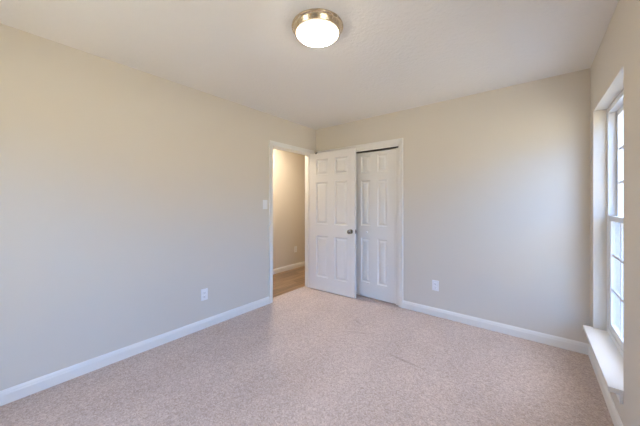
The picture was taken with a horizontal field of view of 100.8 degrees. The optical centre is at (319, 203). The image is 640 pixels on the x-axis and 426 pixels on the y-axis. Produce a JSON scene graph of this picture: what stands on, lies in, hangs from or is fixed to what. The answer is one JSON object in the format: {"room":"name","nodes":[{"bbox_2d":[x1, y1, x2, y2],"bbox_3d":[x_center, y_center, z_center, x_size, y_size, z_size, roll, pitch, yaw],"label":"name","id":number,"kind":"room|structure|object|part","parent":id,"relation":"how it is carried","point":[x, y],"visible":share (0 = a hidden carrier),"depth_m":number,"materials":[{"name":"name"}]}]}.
{"room":"empty bedroom","nodes":[
{"label":"empty bedroom","id":0,"kind":"room"},
{"bbox_2d":[0,23,315,390],"bbox_3d":[-1.272,0.120,2.739,0.115,2.540,3.945,0,0,39],"label":"wall","id":1,"kind":"structure","parent":0,"point":[127,194],"depth_m":2.13,"materials":[{"name":"paint"}]},
{"bbox_2d":[0,296,269,405],"bbox_3d":[-1.555,1.244,2.284,0.013,0.092,2.881,0,0,39],"label":"baseboard","id":2,"kind":"structure","parent":1,"relation":"attached to","point":[11,394],"depth_m":2.13,"materials":[{"name":"white paint"}]},
{"bbox_2d":[201,288,207,300],"bbox_3d":[-1.194,0.943,2.737,0.010,0.118,0.072,0,0,39],"label":"wall outlet","id":3,"kind":"object","parent":1,"relation":"attached to","point":[204,292],"visible":1,"depth_m":2.73,"materials":[{"name":"white plastic"}]},
{"bbox_2d":[263,200,266,208],"bbox_3d":[-0.691,0.015,3.356,0.017,0.118,0.072,0,0,39],"label":"light switch","id":4,"kind":"object","parent":1,"relation":"attached to","point":[264,201],"visible":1,"depth_m":3.35,"materials":[{"name":"white plastic"}]},
{"bbox_2d":[269,140,313,302],"bbox_3d":[-0.374,0.239,3.751,0.016,2.102,0.886,0,0,39],"label":"trim","id":5,"kind":"structure","parent":1,"relation":"attached to","point":[271,143],"depth_m":3.43,"materials":[{"name":"white paint"}]},
{"bbox_2d":[273,146,309,286],"bbox_3d":[-0.425,0.261,3.792,0.115,2.059,0.800,0,0,39],"label":"trim","id":6,"kind":"structure","parent":1,"relation":"attached to","point":[307,155],"depth_m":4.08,"materials":[{"name":"white paint"}]},
{"bbox_2d":[310,148,355,297],"bbox_3d":[0.163,0.261,3.788,0.790,2.034,0.149,0,0,36],"label":"door","id":7,"kind":"structure","parent":1,"relation":"in","point":[332,173],"depth_m":3.77,"materials":[{"name":"white paint"}]},
{"bbox_2d":[273,148,304,268],"bbox_3d":[-1.174,0.120,4.537,0.115,2.540,4.600,0,0,39],"label":"wall","id":8,"kind":"structure","parent":0,"point":[288,167],"depth_m":5.14,"materials":[{"name":"paint"}]},
{"bbox_2d":[273,261,304,273],"bbox_3d":[-1.124,1.250,4.497,0.013,0.092,4.400,0,0,39],"label":"baseboard","id":9,"kind":"structure","parent":8,"relation":"attached to","point":[300,264],"depth_m":5.13,"materials":[{"name":"white paint"}]},
{"bbox_2d":[0,266,613,425],"bbox_3d":[0.074,1.340,2.741,4.080,0.100,5.635,0,0,39],"label":"floor","id":10,"kind":"structure","parent":0,"point":[308,356],"depth_m":1.95,"materials":[{"name":"carpet"}]},
{"bbox_2d":[0,0,618,129],"bbox_3d":[-0.079,-1.200,1.677,3.305,0.100,4.105,0,0,39],"label":"ceiling","id":11,"kind":"structure","parent":0,"point":[388,56],"depth_m":1.92,"materials":[{"name":"paint"}]},
{"bbox_2d":[292,8,342,46],"bbox_3d":[-0.017,-1.107,1.725,0.336,0.084,0.336,0,0,39],"label":"ceiling light","id":12,"kind":"object","parent":11,"relation":"attached to","point":[314,27],"visible":1,"depth_m":1.65,"materials":[{"name":"white glass"}]},
{"bbox_3d":[-0.017,-1.087,1.725,0.269,0.043,0.269,0,0,39],"label":"lamp shade","id":13,"kind":"part","parent":12,"relation":"part of","materials":[{"name":"white glass"}]},
{"bbox_2d":[356,148,395,153],"bbox_3d":[0.908,0.070,3.970,1.740,2.640,0.705,0,0,39],"label":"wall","id":14,"kind":"structure","parent":0,"point":[391,148],"depth_m":4.30,"materials":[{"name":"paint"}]},
{"bbox_2d":[316,68,589,343],"bbox_3d":[1.216,0.120,3.196,3.190,2.540,0.115,0,0,39],"label":"wall","id":15,"kind":"structure","parent":0,"point":[496,183],"depth_m":2.65,"materials":[{"name":"paint"}]},
{"bbox_2d":[318,138,402,307],"bbox_3d":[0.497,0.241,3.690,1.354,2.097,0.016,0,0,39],"label":"trim","id":16,"kind":"structure","parent":15,"relation":"attached to","point":[399,140],"depth_m":3.28,"materials":[{"name":"white paint"}]},
{"bbox_2d":[356,149,395,303],"bbox_3d":[0.723,0.293,3.558,0.622,1.970,0.063,0,0,39],"label":"door","id":17,"kind":"structure","parent":15,"relation":"in","point":[375,171],"depth_m":3.53,"materials":[{"name":"white paint"}]},
{"bbox_2d":[356,146,397,152],"bbox_3d":[0.543,-0.723,3.747,1.230,0.042,0.095,0,0,39],"label":"trim","id":18,"kind":"structure","parent":15,"relation":"attached to","point":[397,146],"depth_m":3.51,"materials":[{"name":"grey metal"}]},
{"bbox_2d":[432,280,438,290],"bbox_3d":[1.321,0.942,3.031,0.072,0.118,0.010,0,0,39],"label":"wall outlet","id":19,"kind":"object","parent":15,"relation":"attached to","point":[435,284],"visible":1,"depth_m":3.03,"materials":[{"name":"white plastic"}]},
{"bbox_2d":[403,300,589,354],"bbox_3d":[1.660,1.244,2.757,1.628,0.092,0.013,0,0,39],"label":"baseboard","id":20,"kind":"structure","parent":15,"relation":"attached to","point":[572,345],"depth_m":2.62,"materials":[{"name":"white paint"}]},
{"bbox_2d":[590,0,639,425],"bbox_3d":[1.110,0.120,0.647,0.160,2.540,3.990,0,0,39],"label":"wall","id":21,"kind":"structure","parent":0,"point":[615,67],"depth_m":1.41,"materials":[{"name":"paint"}]},
{"bbox_2d":[583,89,623,403],"bbox_3d":[1.968,0.172,1.760,0.218,1.827,0.946,0,0,39],"label":"window","id":22,"kind":"structure","parent":21,"relation":"in","point":[607,347],"depth_m":2.01,"materials":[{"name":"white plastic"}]},
{"bbox_3d":[1.938,1.022,1.784,0.140,0.027,0.946,0,0,39],"label":"sill","id":23,"kind":"part","parent":22,"relation":"part of","materials":[{"name":"white paint"}]},
{"bbox_3d":[1.997,0.535,1.720,0.028,0.877,0.854,0,0,39],"label":"sash","id":24,"kind":"part","parent":22,"relation":"part of","materials":[{"name":"white plastic"}]},
{"bbox_2d":[612,223,623,337],"bbox_3d":[1.997,0.528,1.720,0.012,0.791,0.774,0,0,39],"label":"window pane","id":25,"kind":"object","parent":22,"relation":"attached to","point":[619,333],"depth_m":1.88,"materials":[{"name":"clear glass"}]},
{"bbox_3d":[2.026,-0.286,1.697,0.028,0.839,0.854,0,0,39],"label":"sash","id":26,"kind":"part","parent":22,"relation":"part of","materials":[{"name":"white plastic"}]},
{"bbox_2d":[619,145,623,183],"bbox_3d":[2.026,-0.284,1.697,0.012,0.763,0.774,0,0,39],"label":"window pane","id":27,"kind":"object","parent":22,"relation":"attached to","point":[621,147],"depth_m":2.00,"materials":[{"name":"clear glass"}]},
{"bbox_2d":[588,345,622,425],"bbox_3d":[1.089,1.244,0.758,0.013,0.092,3.817,0,0,39],"label":"baseboard","id":28,"kind":"structure","parent":21,"relation":"attached to","point":[615,417],"depth_m":1.72,"materials":[{"name":"white paint"}]}
]}

